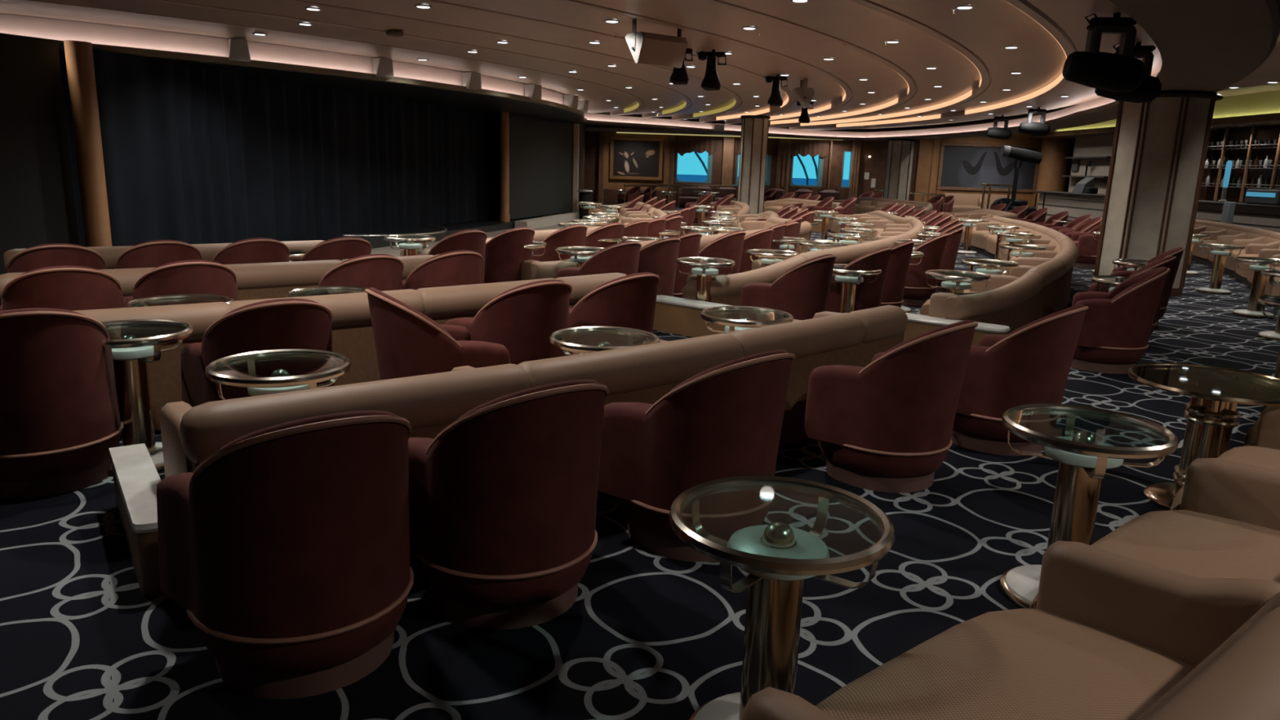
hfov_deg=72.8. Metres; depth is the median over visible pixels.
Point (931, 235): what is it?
cocktail table
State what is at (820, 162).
window
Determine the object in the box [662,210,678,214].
cocktail table
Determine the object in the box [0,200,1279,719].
floor
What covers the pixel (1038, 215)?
tub chair
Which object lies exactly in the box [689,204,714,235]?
cocktail table
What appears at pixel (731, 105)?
light
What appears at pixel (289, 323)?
tub chair
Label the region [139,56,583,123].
valance
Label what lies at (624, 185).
railing
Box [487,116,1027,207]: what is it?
wall
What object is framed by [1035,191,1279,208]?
countertop
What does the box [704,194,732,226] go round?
tub chair
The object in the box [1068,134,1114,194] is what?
shelving unit
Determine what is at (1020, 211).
tub chair
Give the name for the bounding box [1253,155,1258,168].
bottle
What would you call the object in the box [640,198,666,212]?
tub chair
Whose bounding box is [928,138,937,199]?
trim
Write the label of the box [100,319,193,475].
cocktail table
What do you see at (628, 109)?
light
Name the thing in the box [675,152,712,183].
window
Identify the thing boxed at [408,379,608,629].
tub chair
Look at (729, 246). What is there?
tub chair
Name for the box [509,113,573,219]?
projection screen
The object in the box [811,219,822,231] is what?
wall
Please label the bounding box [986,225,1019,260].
cocktail table
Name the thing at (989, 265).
cocktail table
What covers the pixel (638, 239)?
cocktail table
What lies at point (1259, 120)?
trim
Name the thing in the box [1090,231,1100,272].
cocktail table
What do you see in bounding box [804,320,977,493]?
tub chair
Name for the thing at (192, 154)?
stage curtain
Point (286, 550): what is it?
tub chair
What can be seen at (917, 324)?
wall
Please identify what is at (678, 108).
light
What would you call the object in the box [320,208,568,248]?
floor
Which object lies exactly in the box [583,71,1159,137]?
trim
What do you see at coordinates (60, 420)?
tub chair
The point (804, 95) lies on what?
loudspeaker
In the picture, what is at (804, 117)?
light
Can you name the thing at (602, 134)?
trim
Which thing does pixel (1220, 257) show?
cocktail table
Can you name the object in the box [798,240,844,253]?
cocktail table
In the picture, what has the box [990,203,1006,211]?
tub chair
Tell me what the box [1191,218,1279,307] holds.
curved sofa
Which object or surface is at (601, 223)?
cocktail table
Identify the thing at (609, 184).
trim
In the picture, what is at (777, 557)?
cocktail table
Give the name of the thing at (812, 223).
cocktail table
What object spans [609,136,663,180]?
framed painting
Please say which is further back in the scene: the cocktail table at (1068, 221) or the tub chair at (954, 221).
the cocktail table at (1068, 221)
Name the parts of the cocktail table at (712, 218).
glass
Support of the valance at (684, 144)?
attached to the wall at (876, 164)
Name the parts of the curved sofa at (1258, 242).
armrest, seat, armrest, seat, armrest, seat, backrest, seat, armrest, seat, armrest, armrest, seat, seat, armrest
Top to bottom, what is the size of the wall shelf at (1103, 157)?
0.050 m
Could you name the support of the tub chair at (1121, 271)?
on the floor at (646, 634)
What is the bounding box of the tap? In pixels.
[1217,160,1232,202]
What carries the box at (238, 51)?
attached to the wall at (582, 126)
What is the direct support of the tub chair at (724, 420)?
on the floor at (646, 634)
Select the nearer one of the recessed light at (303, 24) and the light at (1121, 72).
the light at (1121, 72)
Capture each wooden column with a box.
[63,40,111,247]
[499,111,510,222]
[1032,137,1072,209]
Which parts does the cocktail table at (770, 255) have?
glass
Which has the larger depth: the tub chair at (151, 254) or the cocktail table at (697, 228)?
the cocktail table at (697, 228)
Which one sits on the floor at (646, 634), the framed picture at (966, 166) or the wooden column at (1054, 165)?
the wooden column at (1054, 165)
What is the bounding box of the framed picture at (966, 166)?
[936,142,1041,192]
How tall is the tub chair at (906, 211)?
0.852 m
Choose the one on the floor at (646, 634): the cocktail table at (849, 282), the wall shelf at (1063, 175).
the cocktail table at (849, 282)
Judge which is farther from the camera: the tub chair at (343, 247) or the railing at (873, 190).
the railing at (873, 190)
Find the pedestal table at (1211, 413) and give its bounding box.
[1127,362,1279,509]
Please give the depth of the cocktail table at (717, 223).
13.93 m
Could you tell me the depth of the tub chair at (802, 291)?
7.04 m
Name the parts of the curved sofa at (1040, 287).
armrest, seat, seat, armrest, seat, armrest, armrest, seat, armrest, armrest, seat, armrest, backrest, seat, armrest, seat, seat, armrest, panel, armrest, armrest, armrest, armrest, armrest, armrest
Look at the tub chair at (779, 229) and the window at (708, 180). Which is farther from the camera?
the window at (708, 180)
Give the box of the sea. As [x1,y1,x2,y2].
[676,173,848,186]
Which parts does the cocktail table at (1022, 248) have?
glass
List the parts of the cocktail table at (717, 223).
glass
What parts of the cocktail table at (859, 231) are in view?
glass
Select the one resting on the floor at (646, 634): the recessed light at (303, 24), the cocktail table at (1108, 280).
the cocktail table at (1108, 280)
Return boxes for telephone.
[1084,161,1091,175]
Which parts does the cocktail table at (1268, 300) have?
glass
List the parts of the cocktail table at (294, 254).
glass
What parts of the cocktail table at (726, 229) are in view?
glass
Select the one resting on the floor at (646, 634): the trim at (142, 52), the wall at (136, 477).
the wall at (136, 477)
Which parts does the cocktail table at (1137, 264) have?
glass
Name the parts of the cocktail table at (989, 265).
glass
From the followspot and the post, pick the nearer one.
the post
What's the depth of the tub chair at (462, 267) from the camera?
6.41 m
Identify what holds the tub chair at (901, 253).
on the floor at (646, 634)
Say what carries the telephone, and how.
attached to the wall shelf at (1063, 175)
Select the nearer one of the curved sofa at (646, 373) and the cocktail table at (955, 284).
the curved sofa at (646, 373)
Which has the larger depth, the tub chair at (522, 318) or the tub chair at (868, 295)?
the tub chair at (868, 295)
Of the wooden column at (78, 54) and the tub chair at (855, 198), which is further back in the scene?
the tub chair at (855, 198)
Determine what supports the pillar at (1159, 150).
on the floor at (646, 634)
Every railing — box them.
[623,184,737,210]
[869,189,945,212]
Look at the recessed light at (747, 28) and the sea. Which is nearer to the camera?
the recessed light at (747, 28)
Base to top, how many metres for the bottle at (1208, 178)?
0.316 m
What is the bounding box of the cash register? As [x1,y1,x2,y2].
[1071,177,1097,194]
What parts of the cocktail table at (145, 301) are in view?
glass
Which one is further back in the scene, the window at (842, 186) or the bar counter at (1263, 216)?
the window at (842, 186)
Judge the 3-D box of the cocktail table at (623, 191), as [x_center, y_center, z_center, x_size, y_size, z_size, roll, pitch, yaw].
[-0.587,-5.555,30.125,0.555,0.666,0.555,11,15,35]
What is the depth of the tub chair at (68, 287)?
4.91 m
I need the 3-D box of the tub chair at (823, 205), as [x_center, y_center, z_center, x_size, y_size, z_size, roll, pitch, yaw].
[4.875,-4.034,23.673,0.718,0.852,0.713,-2,13,-17]
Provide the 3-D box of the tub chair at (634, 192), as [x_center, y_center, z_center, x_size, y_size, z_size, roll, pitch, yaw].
[-0.314,-5.338,28.768,0.718,0.852,0.713,-3,13,-19]
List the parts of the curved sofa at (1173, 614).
armrest, seat, seat, armrest, backrest, seat, armrest, seat, armrest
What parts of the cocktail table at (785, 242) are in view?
glass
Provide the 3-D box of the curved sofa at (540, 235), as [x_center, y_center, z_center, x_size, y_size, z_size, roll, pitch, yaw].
[-0.612,-1.803,13.275,1.940,0.687,8.212,6,13,18]
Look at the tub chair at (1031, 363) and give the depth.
4.69 m
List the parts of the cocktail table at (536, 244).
glass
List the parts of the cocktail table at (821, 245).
glass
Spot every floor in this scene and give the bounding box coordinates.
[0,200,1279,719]
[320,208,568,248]
[370,218,579,256]
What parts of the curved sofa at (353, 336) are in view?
panel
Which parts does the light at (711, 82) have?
handle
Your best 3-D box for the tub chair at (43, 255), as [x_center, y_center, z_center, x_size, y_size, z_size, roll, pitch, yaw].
[-4.275,-0.453,6.343,0.713,0.852,0.718,-4,14,-26]
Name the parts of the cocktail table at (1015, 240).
glass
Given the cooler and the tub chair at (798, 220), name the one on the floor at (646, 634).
the tub chair at (798, 220)
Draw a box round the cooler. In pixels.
[1244,188,1279,205]
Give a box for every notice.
[863,172,869,179]
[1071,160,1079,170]
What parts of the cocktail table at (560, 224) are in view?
glass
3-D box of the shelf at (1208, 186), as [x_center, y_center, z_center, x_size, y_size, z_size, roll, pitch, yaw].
[15.548,-4.391,22.098,0.340,0.018,4.092,2,13,0]
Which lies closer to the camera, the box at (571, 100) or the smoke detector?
the smoke detector
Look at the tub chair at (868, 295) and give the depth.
7.91 m
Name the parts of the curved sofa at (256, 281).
panel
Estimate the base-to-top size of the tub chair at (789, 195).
0.852 m
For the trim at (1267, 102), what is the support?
attached to the wall at (876, 164)
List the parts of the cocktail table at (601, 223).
glass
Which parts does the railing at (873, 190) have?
handrail, post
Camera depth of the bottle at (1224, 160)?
22.95 m
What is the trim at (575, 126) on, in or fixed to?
attached to the wall at (582, 126)
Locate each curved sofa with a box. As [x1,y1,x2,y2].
[0,253,439,305]
[3,240,324,271]
[74,272,626,436]
[160,305,907,501]
[400,208,667,256]
[520,210,811,280]
[592,200,656,223]
[681,210,924,319]
[710,200,750,226]
[741,405,1279,719]
[763,198,842,231]
[832,196,933,213]
[919,208,1078,333]
[942,193,1011,213]
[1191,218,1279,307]
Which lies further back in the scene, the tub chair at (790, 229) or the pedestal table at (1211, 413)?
the tub chair at (790, 229)
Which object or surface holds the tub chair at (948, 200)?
on the floor at (646, 634)
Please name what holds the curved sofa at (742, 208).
on the floor at (646, 634)
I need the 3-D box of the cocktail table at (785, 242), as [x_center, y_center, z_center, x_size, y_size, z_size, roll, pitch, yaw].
[1.820,-1.216,11.053,0.555,0.666,0.555,-10,17,-42]
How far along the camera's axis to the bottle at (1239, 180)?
22.48 m
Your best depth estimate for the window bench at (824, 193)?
32.63 m
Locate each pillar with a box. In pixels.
[737,115,770,214]
[883,138,915,200]
[1093,91,1223,295]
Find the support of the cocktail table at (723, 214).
on the floor at (646, 634)
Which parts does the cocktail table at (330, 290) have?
glass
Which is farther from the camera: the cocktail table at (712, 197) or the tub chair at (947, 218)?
the cocktail table at (712, 197)
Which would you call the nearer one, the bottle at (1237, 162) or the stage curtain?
the stage curtain
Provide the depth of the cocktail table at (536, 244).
9.12 m
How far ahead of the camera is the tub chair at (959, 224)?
12.55 m
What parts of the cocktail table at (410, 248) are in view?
glass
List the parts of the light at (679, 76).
handle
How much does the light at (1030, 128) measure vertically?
0.583 m
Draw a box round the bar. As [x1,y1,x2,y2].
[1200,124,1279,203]
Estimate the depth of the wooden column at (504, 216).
19.85 m
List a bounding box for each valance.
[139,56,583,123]
[674,134,716,155]
[734,137,776,155]
[790,138,828,157]
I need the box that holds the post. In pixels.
[1220,201,1235,223]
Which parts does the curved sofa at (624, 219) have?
seat, seat, backrest, armrest, armrest, armrest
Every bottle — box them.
[1204,158,1208,168]
[1205,173,1210,185]
[1212,176,1216,186]
[1222,155,1226,168]
[1231,174,1235,186]
[1235,158,1239,168]
[1236,177,1241,186]
[1245,174,1248,186]
[1249,177,1255,186]
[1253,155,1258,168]
[1257,174,1262,187]
[1262,155,1268,168]
[1263,177,1269,187]
[1275,176,1279,187]
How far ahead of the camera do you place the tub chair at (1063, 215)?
18.14 m
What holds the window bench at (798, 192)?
on the floor at (646, 634)
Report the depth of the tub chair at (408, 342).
4.38 m
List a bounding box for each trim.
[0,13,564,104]
[57,40,586,122]
[515,212,578,228]
[572,123,579,212]
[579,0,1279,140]
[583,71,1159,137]
[585,127,773,137]
[596,188,674,204]
[597,126,604,204]
[603,126,670,191]
[667,134,675,201]
[720,136,734,185]
[775,137,791,194]
[826,139,832,189]
[848,140,862,199]
[913,133,1039,206]
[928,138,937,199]
[936,138,945,194]
[1029,112,1279,139]
[1031,138,1042,206]
[1049,89,1279,132]
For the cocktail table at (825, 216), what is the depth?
18.92 m
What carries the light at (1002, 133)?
hanging from the ceiling at (548, 39)
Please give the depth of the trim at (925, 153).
32.95 m
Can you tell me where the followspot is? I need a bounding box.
[1000,145,1043,200]
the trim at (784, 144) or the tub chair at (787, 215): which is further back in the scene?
the trim at (784, 144)
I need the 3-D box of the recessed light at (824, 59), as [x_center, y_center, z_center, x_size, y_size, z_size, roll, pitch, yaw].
[2.459,-3.921,11.312,0.172,0.016,0.172,2,13,0]
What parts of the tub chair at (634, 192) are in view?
seat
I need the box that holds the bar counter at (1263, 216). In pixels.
[1035,191,1279,232]
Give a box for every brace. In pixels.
[693,151,707,173]
[796,155,808,185]
[811,156,817,182]
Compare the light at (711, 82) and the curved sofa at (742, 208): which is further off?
the curved sofa at (742, 208)
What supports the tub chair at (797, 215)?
on the floor at (646, 634)
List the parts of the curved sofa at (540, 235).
armrest, armrest, armrest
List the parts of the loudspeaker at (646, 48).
panel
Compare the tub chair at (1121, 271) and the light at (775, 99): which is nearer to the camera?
the tub chair at (1121, 271)
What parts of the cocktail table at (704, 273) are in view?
glass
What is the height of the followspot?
2.543 m
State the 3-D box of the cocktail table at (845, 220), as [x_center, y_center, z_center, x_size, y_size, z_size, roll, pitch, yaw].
[3.878,-2.369,16.505,0.555,0.666,0.555,-8,16,-37]
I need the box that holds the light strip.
[616,132,843,140]
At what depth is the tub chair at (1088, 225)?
15.86 m
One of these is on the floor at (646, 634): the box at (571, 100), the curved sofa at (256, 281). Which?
the curved sofa at (256, 281)
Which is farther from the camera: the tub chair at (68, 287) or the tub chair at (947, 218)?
the tub chair at (947, 218)
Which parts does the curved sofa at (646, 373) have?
armrest, backrest, armrest, armrest, armrest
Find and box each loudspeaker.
[625,18,687,67]
[792,77,814,108]
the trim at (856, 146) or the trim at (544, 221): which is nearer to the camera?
the trim at (544, 221)
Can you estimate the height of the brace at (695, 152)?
3.760 m
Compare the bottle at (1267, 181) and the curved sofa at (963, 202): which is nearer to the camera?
the bottle at (1267, 181)
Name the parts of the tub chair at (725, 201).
backrest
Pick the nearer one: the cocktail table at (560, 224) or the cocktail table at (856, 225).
the cocktail table at (560, 224)
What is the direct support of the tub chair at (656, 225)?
on the floor at (646, 634)
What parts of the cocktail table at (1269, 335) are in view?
glass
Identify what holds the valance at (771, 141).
attached to the wall at (876, 164)
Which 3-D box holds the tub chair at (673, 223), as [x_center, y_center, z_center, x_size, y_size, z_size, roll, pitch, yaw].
[0.211,-1.616,12.185,0.718,0.852,0.713,12,16,39]
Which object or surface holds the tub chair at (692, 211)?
on the floor at (646, 634)
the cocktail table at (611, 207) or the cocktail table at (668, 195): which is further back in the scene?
the cocktail table at (668, 195)
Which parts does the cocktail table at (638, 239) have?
glass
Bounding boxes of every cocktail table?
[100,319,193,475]
[124,293,234,307]
[204,349,351,399]
[285,285,368,297]
[288,248,307,262]
[383,234,435,256]
[524,240,547,255]
[548,325,660,355]
[555,246,604,267]
[557,222,596,228]
[571,219,608,226]
[577,201,602,215]
[582,215,616,226]
[586,235,625,243]
[589,213,621,222]
[599,204,625,223]
[615,190,628,194]
[620,236,662,242]
[658,229,680,238]
[660,191,676,204]
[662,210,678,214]
[669,475,894,719]
[675,257,735,302]
[680,226,716,235]
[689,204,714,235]
[693,191,706,199]
[699,306,793,333]
[701,220,735,234]
[704,191,719,202]
[707,226,746,235]
[708,216,740,232]
[710,210,737,217]
[745,248,798,265]
[772,236,806,260]
[785,220,817,230]
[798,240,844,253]
[813,210,839,241]
[828,233,869,245]
[830,217,860,239]
[831,263,881,313]
[840,222,875,239]
[840,227,877,241]
[873,249,924,313]
[893,239,926,249]
[915,231,940,240]
[923,225,940,231]
[924,269,991,293]
[957,218,985,254]
[960,258,1019,275]
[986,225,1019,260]
[995,231,1035,261]
[1000,244,1047,257]
[1000,403,1178,608]
[1052,219,1071,226]
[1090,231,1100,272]
[1091,275,1132,292]
[1111,258,1150,271]
[1186,233,1209,275]
[1196,243,1245,294]
[1231,256,1279,318]
[1250,295,1279,391]
[1257,269,1279,341]
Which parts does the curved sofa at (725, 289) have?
seat, armrest, armrest, panel, backrest, seat, armrest, armrest, armrest, seat, armrest, armrest, armrest, armrest, armrest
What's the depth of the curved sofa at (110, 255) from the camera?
7.75 m
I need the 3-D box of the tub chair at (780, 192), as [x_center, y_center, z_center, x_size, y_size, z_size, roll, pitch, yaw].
[5.122,-6.047,32.670,0.710,0.869,0.725,2,13,0]
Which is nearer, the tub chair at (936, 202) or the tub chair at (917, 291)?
the tub chair at (917, 291)
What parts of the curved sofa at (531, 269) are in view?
armrest, backrest, seat, armrest, armrest, armrest, panel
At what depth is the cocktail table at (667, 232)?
11.41 m
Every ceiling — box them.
[0,0,1162,130]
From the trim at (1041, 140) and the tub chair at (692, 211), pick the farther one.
the trim at (1041, 140)
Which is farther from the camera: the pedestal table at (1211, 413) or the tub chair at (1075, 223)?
the tub chair at (1075, 223)
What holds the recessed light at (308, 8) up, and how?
in the ceiling at (548, 39)
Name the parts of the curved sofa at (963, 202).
seat, backrest, armrest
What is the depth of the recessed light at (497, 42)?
10.71 m
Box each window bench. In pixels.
[678,186,711,208]
[714,186,737,201]
[792,187,813,198]
[817,188,839,200]
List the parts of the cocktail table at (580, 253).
glass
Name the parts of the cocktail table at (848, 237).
glass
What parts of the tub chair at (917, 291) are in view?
backrest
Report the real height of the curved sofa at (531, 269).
0.687 m
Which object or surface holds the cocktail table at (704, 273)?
on the floor at (646, 634)
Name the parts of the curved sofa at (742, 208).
armrest, armrest, backrest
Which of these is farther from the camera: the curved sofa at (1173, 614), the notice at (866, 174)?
the notice at (866, 174)
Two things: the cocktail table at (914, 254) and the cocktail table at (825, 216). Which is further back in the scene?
the cocktail table at (825, 216)
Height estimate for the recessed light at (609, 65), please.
0.016 m
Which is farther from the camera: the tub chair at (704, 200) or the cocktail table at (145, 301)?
the tub chair at (704, 200)
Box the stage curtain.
[57,44,488,246]
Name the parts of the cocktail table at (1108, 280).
glass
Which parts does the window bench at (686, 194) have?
seat, backrest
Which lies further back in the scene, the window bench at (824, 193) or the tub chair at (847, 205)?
the window bench at (824, 193)
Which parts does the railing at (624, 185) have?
handrail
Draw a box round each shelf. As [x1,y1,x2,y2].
[1062,175,1108,177]
[1065,155,1111,159]
[1200,185,1279,188]
[1204,168,1279,168]
[1207,146,1277,150]
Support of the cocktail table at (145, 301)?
on the floor at (646, 634)
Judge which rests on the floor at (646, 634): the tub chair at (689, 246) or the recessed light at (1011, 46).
the tub chair at (689, 246)
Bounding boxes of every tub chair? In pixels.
[0,265,126,311]
[0,307,123,499]
[7,243,106,272]
[115,240,202,268]
[123,259,237,306]
[156,410,413,698]
[180,297,333,407]
[212,237,289,264]
[300,236,371,261]
[301,253,404,296]
[364,287,510,380]
[402,249,483,289]
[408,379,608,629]
[415,229,487,284]
[444,279,572,364]
[484,226,534,283]
[532,224,587,261]
[555,240,641,278]
[565,271,660,355]
[585,222,625,248]
[597,349,795,561]
[616,195,644,213]
[617,186,640,204]
[622,220,649,236]
[626,196,657,211]
[637,236,680,296]
[640,186,657,203]
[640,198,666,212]
[647,200,675,215]
[647,217,666,238]
[662,211,680,218]
[663,215,683,237]
[673,231,702,297]
[678,208,690,235]
[685,193,711,226]
[687,205,696,233]
[697,231,746,274]
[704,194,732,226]
[738,228,773,272]
[738,253,836,320]
[756,204,791,221]
[764,188,777,201]
[764,206,798,221]
[766,186,785,199]
[768,223,786,258]
[771,191,795,200]
[783,217,802,251]
[783,221,798,251]
[788,208,808,219]
[794,194,820,208]
[797,192,811,199]
[798,211,812,222]
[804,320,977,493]
[805,196,834,212]
[808,210,816,249]
[826,197,854,214]
[826,246,893,312]
[852,197,857,214]
[858,191,873,197]
[872,191,884,198]
[880,202,897,212]
[880,240,915,307]
[888,204,905,213]
[895,205,915,217]
[901,232,949,306]
[906,212,943,227]
[908,207,926,217]
[917,210,936,221]
[920,222,964,240]
[922,217,959,237]
[924,213,952,231]
[926,195,942,213]
[935,226,964,292]
[939,195,955,213]
[951,304,1088,456]
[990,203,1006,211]
[1008,204,1027,217]
[1017,208,1048,222]
[1033,211,1069,227]
[1049,214,1092,231]
[1058,217,1102,238]
[1071,223,1101,268]
[1071,266,1169,373]
[1088,255,1176,335]
[1110,246,1185,327]
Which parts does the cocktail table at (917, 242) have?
glass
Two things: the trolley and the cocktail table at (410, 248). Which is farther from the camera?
the trolley
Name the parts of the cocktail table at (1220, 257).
glass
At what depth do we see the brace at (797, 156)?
34.70 m
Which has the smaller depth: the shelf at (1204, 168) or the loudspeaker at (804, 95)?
the loudspeaker at (804, 95)
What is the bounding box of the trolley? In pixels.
[1010,192,1045,217]
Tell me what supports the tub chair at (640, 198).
on the floor at (646, 634)
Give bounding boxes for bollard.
[577,189,592,219]
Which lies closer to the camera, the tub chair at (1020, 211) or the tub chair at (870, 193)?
the tub chair at (1020, 211)
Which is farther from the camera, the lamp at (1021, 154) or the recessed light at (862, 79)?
the lamp at (1021, 154)
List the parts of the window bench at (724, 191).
backrest, seat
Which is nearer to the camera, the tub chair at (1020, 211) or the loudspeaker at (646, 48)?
the loudspeaker at (646, 48)
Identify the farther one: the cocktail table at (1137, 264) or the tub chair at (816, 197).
the tub chair at (816, 197)
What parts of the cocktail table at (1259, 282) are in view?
glass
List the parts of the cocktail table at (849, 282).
glass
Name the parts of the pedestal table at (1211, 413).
leg, leg, plate, leg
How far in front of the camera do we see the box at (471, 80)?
14.27 m
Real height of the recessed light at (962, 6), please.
0.016 m
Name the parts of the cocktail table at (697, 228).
glass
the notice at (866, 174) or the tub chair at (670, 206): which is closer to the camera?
the tub chair at (670, 206)
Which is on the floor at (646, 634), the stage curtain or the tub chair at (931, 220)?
the tub chair at (931, 220)
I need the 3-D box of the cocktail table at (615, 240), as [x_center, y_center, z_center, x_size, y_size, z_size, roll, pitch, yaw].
[-0.457,-1.134,10.362,0.555,0.666,0.555,-2,13,-16]
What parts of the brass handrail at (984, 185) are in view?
post, post, handrail, post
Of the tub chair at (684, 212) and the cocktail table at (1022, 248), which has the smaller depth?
the cocktail table at (1022, 248)
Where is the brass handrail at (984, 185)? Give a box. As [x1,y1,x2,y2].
[980,183,1013,208]
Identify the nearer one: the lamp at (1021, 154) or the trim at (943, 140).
the lamp at (1021, 154)
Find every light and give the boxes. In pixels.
[252,32,267,35]
[297,22,313,26]
[304,6,322,11]
[413,4,432,8]
[416,58,428,61]
[466,50,479,53]
[495,40,509,44]
[587,40,601,44]
[604,19,620,23]
[606,64,617,66]
[623,102,639,112]
[662,101,686,114]
[669,48,693,84]
[684,65,696,67]
[693,98,735,117]
[696,48,726,90]
[715,107,769,119]
[724,51,733,54]
[741,26,757,30]
[764,74,787,106]
[768,103,831,119]
[770,97,897,124]
[780,90,788,107]
[790,0,809,3]
[795,101,813,123]
[800,89,972,125]
[822,57,835,60]
[835,114,940,127]
[857,78,868,80]
[885,40,900,43]
[925,66,937,69]
[955,4,974,9]
[960,53,981,87]
[964,0,1066,114]
[986,115,1012,139]
[1004,45,1019,48]
[1009,71,1022,74]
[1018,106,1049,136]
[1062,13,1146,92]
[1094,41,1161,102]
[1266,81,1279,83]
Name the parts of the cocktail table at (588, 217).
glass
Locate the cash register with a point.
(1086, 185)
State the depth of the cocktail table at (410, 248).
9.49 m
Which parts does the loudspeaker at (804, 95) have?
panel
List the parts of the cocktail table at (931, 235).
glass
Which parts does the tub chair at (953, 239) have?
backrest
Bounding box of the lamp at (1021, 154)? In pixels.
[1008,146,1043,164]
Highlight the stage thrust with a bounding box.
[342,225,447,243]
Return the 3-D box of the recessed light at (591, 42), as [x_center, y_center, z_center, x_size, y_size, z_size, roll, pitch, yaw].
[-0.548,-3.840,10.503,0.172,0.016,0.172,2,13,0]
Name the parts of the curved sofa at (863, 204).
seat, armrest, seat, seat, backrest, armrest, armrest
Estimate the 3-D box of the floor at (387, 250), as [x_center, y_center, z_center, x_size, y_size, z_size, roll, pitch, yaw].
[-6.537,-2.438,16.835,10.820,0.001,17.816,2,13,0]
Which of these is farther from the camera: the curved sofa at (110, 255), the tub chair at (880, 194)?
the tub chair at (880, 194)
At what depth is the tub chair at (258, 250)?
6.86 m
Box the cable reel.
[990,197,1014,212]
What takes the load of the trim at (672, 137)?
attached to the wall at (876, 164)
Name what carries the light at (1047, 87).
attached to the ceiling at (548, 39)
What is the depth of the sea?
1689.54 m
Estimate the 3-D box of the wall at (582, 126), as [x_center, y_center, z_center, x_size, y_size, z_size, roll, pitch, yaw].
[-1.943,-6.502,28.815,0.001,3.000,8.959,1,13,-2]
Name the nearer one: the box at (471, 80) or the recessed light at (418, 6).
the recessed light at (418, 6)
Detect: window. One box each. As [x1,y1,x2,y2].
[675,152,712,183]
[735,154,771,185]
[790,155,823,186]
[840,151,852,187]
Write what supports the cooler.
on the bar counter at (1263, 216)
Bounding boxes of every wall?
[0,32,79,274]
[107,443,164,596]
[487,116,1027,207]
[577,123,585,212]
[653,294,738,337]
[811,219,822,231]
[903,312,1010,345]
[1065,130,1216,200]
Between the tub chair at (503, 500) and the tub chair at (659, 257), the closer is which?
the tub chair at (503, 500)
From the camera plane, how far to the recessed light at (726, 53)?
11.06 m
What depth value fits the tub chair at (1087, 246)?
15.09 m
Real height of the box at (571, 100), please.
0.260 m
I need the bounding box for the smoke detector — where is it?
[385,29,404,37]
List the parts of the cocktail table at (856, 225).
glass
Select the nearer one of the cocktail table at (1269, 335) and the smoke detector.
the cocktail table at (1269, 335)
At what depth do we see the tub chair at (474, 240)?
8.35 m
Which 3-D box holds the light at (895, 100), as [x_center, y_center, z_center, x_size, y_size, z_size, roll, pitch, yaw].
[4.972,-6.351,22.455,0.653,0.097,10.176,0,13,-6]
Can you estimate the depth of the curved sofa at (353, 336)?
5.21 m
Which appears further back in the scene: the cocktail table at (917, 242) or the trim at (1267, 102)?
the trim at (1267, 102)
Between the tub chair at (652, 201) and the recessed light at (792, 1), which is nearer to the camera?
the recessed light at (792, 1)
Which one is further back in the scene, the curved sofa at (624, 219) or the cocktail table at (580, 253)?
the curved sofa at (624, 219)
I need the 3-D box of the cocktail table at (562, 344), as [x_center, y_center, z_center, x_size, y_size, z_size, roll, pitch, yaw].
[-0.187,0.204,4.414,0.555,0.666,0.555,-9,17,-40]
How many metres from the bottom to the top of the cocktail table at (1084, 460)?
0.666 m
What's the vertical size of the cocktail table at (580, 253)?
0.666 m
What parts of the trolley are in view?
frame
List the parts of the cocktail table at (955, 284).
glass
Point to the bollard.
(584, 194)
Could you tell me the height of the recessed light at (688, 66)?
0.016 m
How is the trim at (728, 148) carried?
attached to the wall at (876, 164)
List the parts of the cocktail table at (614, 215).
glass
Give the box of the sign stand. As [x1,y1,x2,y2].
[871,178,875,187]
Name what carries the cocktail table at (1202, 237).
on the floor at (646, 634)
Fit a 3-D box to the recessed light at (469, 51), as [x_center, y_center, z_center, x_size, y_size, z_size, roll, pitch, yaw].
[-2.270,-4.180,11.775,0.172,0.016,0.172,2,13,0]
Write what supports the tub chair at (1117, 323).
on the floor at (646, 634)
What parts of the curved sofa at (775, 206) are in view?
armrest, seat, armrest, backrest, armrest, armrest, panel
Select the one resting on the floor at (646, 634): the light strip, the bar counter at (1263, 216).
the bar counter at (1263, 216)
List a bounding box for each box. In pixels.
[227,38,250,62]
[372,57,394,78]
[462,71,481,89]
[524,84,541,99]
[563,94,578,108]
[577,99,588,112]
[712,124,724,131]
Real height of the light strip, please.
0.040 m
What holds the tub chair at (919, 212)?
on the floor at (646, 634)
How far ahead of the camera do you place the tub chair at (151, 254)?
6.47 m
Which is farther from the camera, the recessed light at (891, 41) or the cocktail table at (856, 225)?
the cocktail table at (856, 225)
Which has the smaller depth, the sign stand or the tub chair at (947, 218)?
the tub chair at (947, 218)

